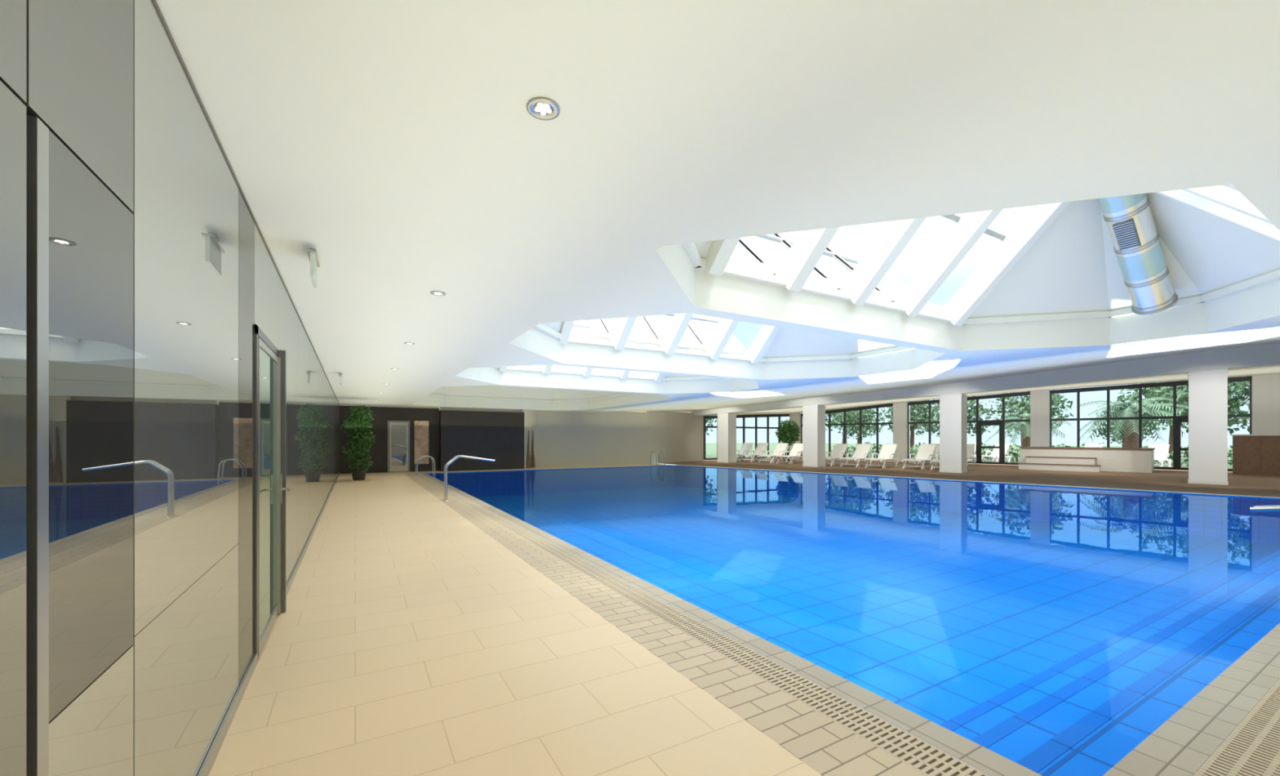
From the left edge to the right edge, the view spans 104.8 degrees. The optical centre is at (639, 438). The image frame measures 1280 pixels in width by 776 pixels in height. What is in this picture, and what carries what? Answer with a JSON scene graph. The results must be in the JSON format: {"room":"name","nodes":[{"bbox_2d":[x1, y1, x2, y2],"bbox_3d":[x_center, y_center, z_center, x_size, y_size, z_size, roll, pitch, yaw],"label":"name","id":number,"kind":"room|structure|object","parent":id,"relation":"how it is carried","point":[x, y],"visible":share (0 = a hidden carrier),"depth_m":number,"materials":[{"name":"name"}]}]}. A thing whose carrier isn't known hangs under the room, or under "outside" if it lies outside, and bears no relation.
{"room":"indoor swimming pool","nodes":[
{"label":"indoor swimming pool","id":0,"kind":"room"},
{"bbox_2d":[0,0,339,775],"bbox_3d":[-5.565,-0.030,8.334,0.142,3.060,30.000,0,0,-30],"label":"wall","id":1,"kind":"structure","parent":0,"point":[138,274],"depth_m":1.44,"materials":[{"name":"glass"}]},
{"bbox_2d":[152,0,339,404],"bbox_3d":[-5.377,-1.452,8.154,0.005,0.014,29.500,0,0,-30],"label":"trim","id":2,"kind":"structure","parent":1,"relation":"attached to","point":[155,2],"depth_m":2.31,"materials":[{"name":"metal"}]},
{"bbox_2d":[196,472,339,775],"bbox_3d":[-5.373,1.462,8.156,0.014,0.075,29.500,0,0,-30],"label":"baseboard","id":3,"kind":"structure","parent":1,"relation":"attached to","point":[206,766],"depth_m":2.71,"materials":[{"name":"metal"}]},
{"bbox_2d":[254,324,291,661],"bbox_3d":[-2.805,0.370,3.807,0.110,2.260,1.140,0,0,-30],"label":"door","id":4,"kind":"structure","parent":1,"relation":"in","point":[270,362],"depth_m":3.83,"materials":[{"name":"glass"}]},
{"bbox_2d":[338,404,439,473],"bbox_3d":[-11.161,0.020,22.034,4.080,2.960,0.155,0,0,-30],"label":"wall","id":5,"kind":"structure","parent":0,"point":[378,452],"depth_m":21.87,"materials":[{"name":"black paint"}]},
{"bbox_2d":[387,420,409,471],"bbox_3d":[-10.799,0.350,22.088,0.900,2.300,0.125,0,0,-30],"label":"door","id":6,"kind":"structure","parent":5,"relation":"in","point":[398,431],"depth_m":22.06,"materials":[{"name":"glass"}]},
{"bbox_2d":[413,419,429,464],"bbox_3d":[-9.996,0.175,22.577,0.680,2.050,0.082,0,0,-30],"label":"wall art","id":7,"kind":"object","parent":5,"relation":"attached to","point":[420,427],"visible":1,"depth_m":22.55},
{"bbox_2d":[439,406,524,471],"bbox_3d":[-7.501,0.020,23.771,4.003,2.960,0.570,0,0,-30],"label":"wall","id":8,"kind":"structure","parent":0,"point":[497,434],"depth_m":23.48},
{"bbox_2d":[522,408,537,468],"bbox_3d":[-5.598,0.020,25.201,1.078,2.960,0.941,0,0,-30],"label":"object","id":9,"kind":"object","parent":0,"point":[531,416],"depth_m":25.14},
{"bbox_2d":[537,410,648,466],"bbox_3d":[-2.450,-0.030,27.527,6.700,3.060,0.120,0,0,-30],"label":"wall far beige","id":10,"kind":"structure","parent":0,"point":[565,438],"depth_m":27.35,"materials":[{"name":"beige paint"}]},
{"bbox_2d":[646,410,703,463],"bbox_3d":[2.359,-0.100,31.456,0.120,3.200,5.946,0,0,40],"label":"wall","id":11,"kind":"structure","parent":0,"point":[680,435],"depth_m":31.17,"materials":[{"name":"beige paint"}]},
{"bbox_2d":[155,0,1279,415],"bbox_3d":[9.864,-2.365,18.427,36.880,1.810,32.361,0,0,-30],"label":"ceiling","id":12,"kind":"structure","parent":0,"point":[397,142],"depth_m":2.45,"materials":[{"name":"paint"}]},
{"bbox_2d":[306,248,319,288],"bbox_3d":[-2.544,-1.340,3.843,0.060,0.240,0.360,0,0,-30],"label":"exit sign","id":13,"kind":"object","parent":12,"relation":"hanging from","point":[312,253],"visible":1,"depth_m":3.75,"materials":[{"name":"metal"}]},
{"bbox_2d":[338,373,342,384],"bbox_3d":[-6.696,-1.340,11.029,0.060,0.240,0.360,0,0,-30],"label":"exit sign","id":14,"kind":"object","parent":12,"relation":"hanging from","point":[340,374],"visible":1,"depth_m":10.88,"materials":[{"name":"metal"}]},
{"bbox_2d":[430,291,445,295],"bbox_3d":[-2.028,-1.455,4.949,0.144,0.010,0.144,0,0,-30],"label":"recessed light","id":15,"kind":"object","parent":12,"relation":"in","point":[435,293],"visible":1,"depth_m":4.94,"materials":[{"name":"metal"}]},
{"bbox_2d":[526,97,559,119],"bbox_3d":[-0.427,-1.455,2.179,0.144,0.010,0.144,0,0,-30],"label":"recessed light","id":16,"kind":"object","parent":12,"relation":"in","point":[540,108],"visible":1,"depth_m":2.18,"materials":[{"name":"metal"}]},
{"bbox_2d":[413,320,674,409],"bbox_3d":[-4.156,-2.795,19.485,8.260,2.671,10.660,0,0,-30],"label":"skylight","id":17,"kind":"object","parent":12,"relation":"attached to","point":[505,397],"visible":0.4,"depth_m":23.52,"materials":[{"name":"paint"}]},
{"bbox_2d":[456,313,759,393],"bbox_3d":[-0.401,-2.803,12.906,8.340,2.687,4.433,0,0,-30],"label":"skylight","id":18,"kind":"object","parent":12,"relation":"attached to","point":[700,329],"visible":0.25,"depth_m":14.33,"materials":[{"name":"paint"}]},
{"bbox_2d":[508,231,946,379],"bbox_3d":[1.858,-2.855,8.997,8.340,2.792,4.643,0,0,-30],"label":"skylight","id":19,"kind":"object","parent":12,"relation":"attached to","point":[775,352],"visible":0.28,"depth_m":10.64,"materials":[{"name":"paint"}]},
{"bbox_2d":[655,183,1279,351],"bbox_3d":[3.997,-2.683,5.295,8.340,2.447,3.953,0,0,-30],"label":"skylight","id":20,"kind":"object","parent":12,"relation":"attached to","point":[1055,278],"visible":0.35,"depth_m":6.79,"materials":[{"name":"paint"}]},
{"bbox_2d":[1097,193,1178,314],"bbox_3d":[6.699,-2.670,6.666,1.825,1.834,0.469,0,0,-30],"label":"ventilation duct","id":21,"kind":"object","parent":20,"relation":"attached to","point":[1129,219],"visible":0.75,"depth_m":6.59,"materials":[{"name":"metal"}]},
{"bbox_2d":[200,457,1279,775],"bbox_3d":[9.812,1.530,19.817,38.180,0.060,34.500,0,0,-30],"label":"floor","id":22,"kind":"structure","parent":0,"point":[418,633],"depth_m":3.14,"materials":[{"name":"tile"}]},
{"bbox_2d":[339,404,376,479],"bbox_3d":[-10.244,0.119,17.921,1.161,2.763,1.170,0,0,-30],"label":"fig tree","id":23,"kind":"object","parent":22,"relation":"on","point":[358,474],"visible":1,"depth_m":17.77,"materials":[{"name":"green plant"}]},
{"bbox_2d":[414,455,435,476],"bbox_3d":[-8.589,1.517,19.752,0.750,1.667,0.640,0,0,-30],"label":"pool ladder","id":24,"kind":"object","parent":22,"relation":"on","point":[422,456],"visible":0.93,"depth_m":19.65,"materials":[{"name":"silver metal"}]},
{"bbox_2d":[442,454,494,501],"bbox_3d":[-4.233,0.952,12.222,1.209,1.097,0.290,0,0,-30],"label":"pool handrail","id":25,"kind":"object","parent":22,"relation":"on","point":[457,456],"visible":1,"depth_m":11.99,"materials":[{"name":"silver metal"}]},
{"bbox_2d":[526,430,531,467],"bbox_3d":[-5.606,0.537,24.769,0.151,1.876,0.230,0,0,43],"label":"wooden paddle","id":26,"kind":"object","parent":22,"relation":"on","point":[528,457],"visible":1,"depth_m":24.77,"materials":[{"name":"brown wood"}]},
{"bbox_2d":[530,431,535,466],"bbox_3d":[-5.441,0.537,25.133,0.188,1.876,0.192,0,0,9],"label":"wooden paddle","id":27,"kind":"object","parent":22,"relation":"on","point":[532,462],"visible":0.99,"depth_m":25.13,"materials":[{"name":"brown wood"}]},
{"bbox_2d":[649,450,665,466],"bbox_3d":[0.987,1.517,27.474,0.640,1.667,0.750,0,0,-30],"label":"pool ladder","id":28,"kind":"object","parent":22,"relation":"on","point":[653,451],"visible":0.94,"depth_m":27.43,"materials":[{"name":"silver metal"}]},
{"bbox_2d":[716,412,737,462],"bbox_3d":[5.506,-0.050,31.246,0.880,3.100,0.880,0,0,-42],"label":"column","id":29,"kind":"structure","parent":22,"relation":"on","point":[726,422],"depth_m":30.96,"materials":[{"name":"white paint"}]},
{"bbox_2d":[736,442,752,461],"bbox_3d":[6.728,0.911,33.443,2.274,1.243,0.966,0,0,-42],"label":"sun lounger","id":30,"kind":"object","parent":22,"relation":"on","point":[745,446],"visible":0.52,"depth_m":33.86,"materials":[{"name":"white plastic"}]},
{"bbox_2d":[738,442,768,462],"bbox_3d":[7.508,0.911,32.393,2.274,1.243,0.966,0,0,-41],"label":"sun lounger","id":31,"kind":"object","parent":22,"relation":"on","point":[761,447],"visible":0.91,"depth_m":32.68,"materials":[{"name":"white plastic"}]},
{"bbox_2d":[757,442,788,462],"bbox_3d":[8.438,0.911,31.084,2.274,1.243,0.966,0,0,-40],"label":"sun lounger","id":32,"kind":"object","parent":22,"relation":"on","point":[780,448],"visible":0.86,"depth_m":31.35,"materials":[{"name":"white plastic"}]},
{"bbox_2d":[774,418,800,460],"bbox_3d":[10.082,0.091,33.395,1.691,2.818,1.718,0,0,-30],"label":"bush","id":33,"kind":"object","parent":22,"relation":"on","point":[789,431],"visible":0.98,"depth_m":33.11,"materials":[{"name":"green plant"}]},
{"bbox_2d":[775,443,803,463],"bbox_3d":[9.183,0.911,29.895,2.274,1.243,0.966,0,0,-43],"label":"sun lounger","id":34,"kind":"object","parent":22,"relation":"on","point":[797,450],"visible":0.96,"depth_m":30.16,"materials":[{"name":"white plastic"}]},
{"bbox_2d":[802,404,826,466],"bbox_3d":[9.374,-0.140,26.552,0.880,3.280,0.880,0,0,-42],"label":"column","id":35,"kind":"structure","parent":22,"relation":"on","point":[814,415],"depth_m":26.25,"materials":[{"name":"white paint"}]},
{"bbox_2d":[825,443,848,466],"bbox_3d":[10.835,0.911,27.734,2.274,1.243,0.966,0,0,-40],"label":"sun lounger","id":36,"kind":"object","parent":22,"relation":"on","point":[838,451],"visible":0.77,"depth_m":28.07,"materials":[{"name":"white plastic"}]},
{"bbox_2d":[416,473,1279,775],"bbox_3d":[4.295,1.516,16.064,19.110,0.032,22.680,0,0,-30],"label":"grate","id":37,"kind":"object","parent":22,"relation":"in","point":[1252,748],"visible":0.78,"depth_m":2.71,"materials":[{"name":"plastic"}]},
{"bbox_2d":[426,465,1279,775],"bbox_3d":[4.026,2.075,16.168,17.850,1.150,22.230,0,0,-30],"label":"swimming pool","id":38,"kind":"object","parent":22,"relation":"in","point":[1053,635],"visible":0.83,"depth_m":8.63,"materials":[{"name":"liquid"}]},
{"bbox_2d":[427,465,1279,509],"bbox_3d":[4.026,1.525,16.168,17.850,0.001,22.230,0,0,-30],"label":"pool edge","id":39,"kind":"object","parent":38,"relation":"attached to","point":[667,473],"visible":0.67,"depth_m":17.22,"materials":[{"name":"beige tile"}]},
{"bbox_2d":[839,443,871,466],"bbox_3d":[11.747,0.911,26.757,2.274,1.243,0.966,0,0,-43],"label":"sun lounger","id":40,"kind":"object","parent":22,"relation":"on","point":[861,451],"visible":0.96,"depth_m":27.07,"materials":[{"name":"white plastic"}]},
{"bbox_2d":[864,444,899,468],"bbox_3d":[12.656,0.911,25.782,2.274,1.243,0.966,0,0,-42],"label":"sun lounger","id":41,"kind":"object","parent":22,"relation":"on","point":[886,452],"visible":0.98,"depth_m":26.09,"materials":[{"name":"white plastic"}]},
{"bbox_2d":[902,444,937,469],"bbox_3d":[14.062,0.911,24.748,2.274,1.243,0.966,0,0,-40],"label":"sun lounger","id":42,"kind":"object","parent":22,"relation":"on","point":[925,452],"visible":0.93,"depth_m":25.06,"materials":[{"name":"white plastic"}]},
{"bbox_2d":[914,443,939,464],"bbox_3d":[17.041,0.911,29.098,2.274,1.243,0.966,0,0,-42],"label":"sun lounger","id":43,"kind":"object","parent":22,"relation":"on","point":[937,447],"visible":0.24,"depth_m":29.28,"materials":[{"name":"white plastic"}]},
{"bbox_2d":[930,453,939,470],"bbox_3d":[14.880,0.911,23.832,2.274,1.243,0.966,0,0,-42],"label":"sun lounger","id":44,"kind":"object","parent":22,"relation":"on","point":[933,461],"visible":0.25,"depth_m":23.56,"materials":[{"name":"white plastic"}]},
{"bbox_2d":[938,393,967,472],"bbox_3d":[14.034,-0.230,22.084,0.880,3.460,0.880,0,0,-42],"label":"column","id":45,"kind":"structure","parent":22,"relation":"on","point":[953,407],"depth_m":21.80,"materials":[{"name":"white paint"}]},
{"bbox_2d":[967,443,976,466],"bbox_3d":[18.188,0.911,27.844,2.274,1.243,0.966,0,0,-42],"label":"sun lounger","id":46,"kind":"object","parent":22,"relation":"on","point":[971,446],"visible":0.39,"depth_m":28.09,"materials":[{"name":"white plastic"}]},
{"bbox_2d":[1017,446,1155,472],"bbox_3d":[21.444,0.970,23.818,3.870,1.060,4.680,0,0,-42],"label":"hot tub","id":47,"kind":"object","parent":22,"relation":"on","point":[1140,460],"visible":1,"depth_m":22.78,"materials":[{"name":"tile"}]},
{"bbox_2d":[1187,368,1228,484],"bbox_3d":[19.028,-0.380,16.539,0.880,3.760,0.880,0,0,-42],"label":"column","id":48,"kind":"structure","parent":22,"relation":"on","point":[1207,389],"depth_m":16.23,"materials":[{"name":"white paint"}]},
{"bbox_2d":[1230,434,1279,475],"bbox_3d":[26.512,0.660,19.262,0.380,1.680,4.400,0,0,-42],"label":"counter","id":49,"kind":"object","parent":22,"relation":"on","point":[1252,454],"depth_m":20.29,"materials":[{"name":"brown wood"}]},
{"bbox_2d":[1249,504,1279,511],"bbox_3d":[6.923,1.052,4.808,0.290,0.897,1.209,0,0,-30],"label":"pool handrail","id":50,"kind":"object","parent":22,"relation":"on","point":[1256,508],"visible":1,"depth_m":5.20,"materials":[{"name":"silver metal"}]},
{"bbox_2d":[789,413,803,457],"bbox_3d":[11.913,-0.200,37.552,0.690,3.400,0.840,0,0,-42],"label":"wall","id":51,"kind":"structure","parent":0,"point":[796,417],"depth_m":37.25,"materials":[{"name":"white paint"}]},
{"bbox_2d":[703,413,789,459],"bbox_3d":[7.987,-0.220,35.798,8.352,3.360,0.130,0,0,-30],"label":"window","id":52,"kind":"structure","parent":51,"relation":"in","point":[767,415],"depth_m":35.89,"materials":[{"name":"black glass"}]},
{"bbox_2d":[892,401,910,462],"bbox_3d":[16.973,-0.425,32.017,0.690,3.850,0.840,0,0,-42],"label":"wall","id":53,"kind":"structure","parent":0,"point":[900,410],"depth_m":31.74,"materials":[{"name":"white paint"}]},
{"bbox_2d":[800,403,893,460],"bbox_3d":[14.462,-0.435,34.801,0.130,3.790,6.800,0,0,-42],"label":"window","id":54,"kind":"structure","parent":53,"relation":"in","point":[860,408],"depth_m":34.06,"materials":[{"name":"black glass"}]},
{"bbox_2d":[1030,389,1050,446],"bbox_3d":[21.764,-0.560,26.776,0.690,4.120,0.840,0,0,-42],"label":"wall","id":55,"kind":"structure","parent":0,"point":[1039,399],"depth_m":26.53,"materials":[{"name":"white paint"}]},
{"bbox_2d":[907,391,1030,464],"bbox_3d":[19.387,-0.570,29.413,0.130,4.060,6.400,0,0,-42],"label":"window","id":56,"kind":"structure","parent":55,"relation":"in","point":[1001,423],"depth_m":28.73,"materials":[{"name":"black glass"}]},
{"bbox_2d":[1251,373,1279,434],"bbox_3d":[26.891,-0.617,21.167,0.690,4.235,0.840,0,0,-42],"label":"wall","id":57,"kind":"structure","parent":0,"point":[1265,388],"depth_m":20.98,"materials":[{"name":"white paint"}]},
{"bbox_2d":[1049,376,1251,471],"bbox_3d":[24.346,-0.627,23.988,0.130,4.175,6.900,0,0,-42],"label":"window","id":58,"kind":"structure","parent":57,"relation":"in","point":[1177,420],"depth_m":23.91,"materials":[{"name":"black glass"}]},
{"label":"outside","id":59,"kind":"structure","parent":0,"visible":0},
{"bbox_2d":[705,442,1232,468],"bbox_3d":[18.277,1.545,68.308,180.000,0.030,180.000,0,0,-30],"label":"ground","id":60,"kind":"structure","parent":59,"point":[710,447],"depth_m":64.98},
{"bbox_2d":[705,418,716,435],"bbox_3d":[4.441,-1.724,44.271,5.363,6.752,5.489,0,0,-34],"label":"tree","id":61,"kind":"object","parent":60,"relation":"on","point":[710,421],"visible":0.05,"depth_m":44.20,"materials":[{"name":"green plant"}]},
{"bbox_2d":[825,408,875,443],"bbox_3d":[22.791,-2.611,55.142,6.826,8.594,6.986,0,0,23],"label":"tree","id":62,"kind":"object","parent":60,"relation":"on","point":[833,413],"visible":0.08,"depth_m":55.06,"materials":[{"name":"green plant"}]},
{"bbox_2d":[831,405,887,444],"bbox_3d":[19.425,-1.132,44.093,4.491,5.524,4.388,0,0,-2],"label":"tree","id":63,"kind":"object","parent":60,"relation":"on","point":[850,417],"visible":0.66,"depth_m":43.48,"materials":[{"name":"green plant"}]},
{"bbox_2d":[878,399,939,455],"bbox_3d":[24.386,-1.724,44.547,5.489,6.752,5.363,0,0,-18],"label":"tree","id":64,"kind":"object","parent":60,"relation":"on","point":[919,416],"visible":0.34,"depth_m":43.87,"materials":[{"name":"green plant"}]},
{"bbox_2d":[923,395,995,436],"bbox_3d":[25.379,-1.428,39.309,4.876,6.138,4.990,0,0,40],"label":"tree","id":65,"kind":"object","parent":60,"relation":"on","point":[971,413],"visible":0.32,"depth_m":38.53,"materials":[{"name":"green plant"}]},
{"bbox_2d":[967,443,976,461],"bbox_3d":[20.459,0.911,31.140,2.274,1.243,0.966,0,0,-41],"label":"sun lounger","id":66,"kind":"object","parent":60,"relation":"on","point":[975,443],"visible":0.11,"depth_m":31.31,"materials":[{"name":"white plastic"}]},
{"bbox_2d":[982,443,1011,462],"bbox_3d":[21.682,0.911,30.100,2.274,1.243,0.966,0,0,-32],"label":"sun lounger","id":67,"kind":"object","parent":60,"relation":"on","point":[995,453],"visible":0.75,"depth_m":30.31,"materials":[{"name":"white plastic"}]},
{"bbox_2d":[985,412,1071,447],"bbox_3d":[24.096,-0.007,30.565,4.283,3.339,4.344,0,0,3],"label":"palm tree","id":68,"kind":"object","parent":60,"relation":"on","point":[1024,426],"visible":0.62,"depth_m":30.45,"materials":[{"name":"green plant"}]},
{"bbox_2d":[988,391,1074,437],"bbox_3d":[28.398,-1.428,35.825,4.876,6.138,4.990,0,0,-30],"label":"tree","id":69,"kind":"object","parent":60,"relation":"on","point":[1023,407],"visible":0.41,"depth_m":35.29,"materials":[{"name":"green plant"}]},
{"bbox_2d":[831,441,1232,466],"bbox_3d":[27.402,0.950,30.991,1.871,1.841,32.287,0,0,-42],"label":"hedge","id":70,"kind":"object","parent":60,"relation":"on","point":[1016,455],"visible":0.16,"depth_m":33.30,"materials":[{"name":"green plant"}]},
{"bbox_2d":[1084,443,1103,447],"bbox_3d":[24.516,0.911,26.999,2.274,1.243,0.966,0,0,-33],"label":"sun lounger","id":71,"kind":"object","parent":60,"relation":"on","point":[1086,445],"visible":0.02,"depth_m":27.52,"materials":[{"name":"white plastic"}]},
{"bbox_2d":[1092,397,1167,447],"bbox_3d":[31.782,-0.541,32.184,3.493,4.297,3.413,0,0,31],"label":"tree","id":72,"kind":"object","parent":60,"relation":"on","point":[1104,431],"visible":0.3,"depth_m":31.97,"materials":[{"name":"green plant"}]},
{"bbox_2d":[1080,396,1188,447],"bbox_3d":[26.850,-0.287,26.817,5.133,3.946,5.062,0,0,-30],"label":"palm tree","id":73,"kind":"object","parent":60,"relation":"on","point":[1131,428],"visible":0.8,"depth_m":26.74,"materials":[{"name":"green plant"}]},
{"bbox_2d":[1148,444,1171,466],"bbox_3d":[26.498,0.911,25.424,2.274,1.243,0.966,0,0,-33],"label":"sun lounger","id":74,"kind":"object","parent":60,"relation":"on","point":[1161,453],"visible":0.52,"depth_m":25.62,"materials":[{"name":"white plastic"}]},
{"bbox_2d":[1115,381,1239,455],"bbox_3d":[40.422,-2.315,37.366,6.338,7.980,6.487,0,0,13],"label":"tree","id":75,"kind":"object","parent":60,"relation":"on","point":[1149,391],"visible":0.15,"depth_m":37.48,"materials":[{"name":"green plant"}]},
{"bbox_2d":[1152,375,1251,434],"bbox_3d":[37.363,-2.020,31.848,5.851,7.366,5.988,0,0,4],"label":"tree","id":76,"kind":"object","parent":60,"relation":"on","point":[1239,389],"visible":0.18,"depth_m":31.52,"materials":[{"name":"green plant"}]}
]}

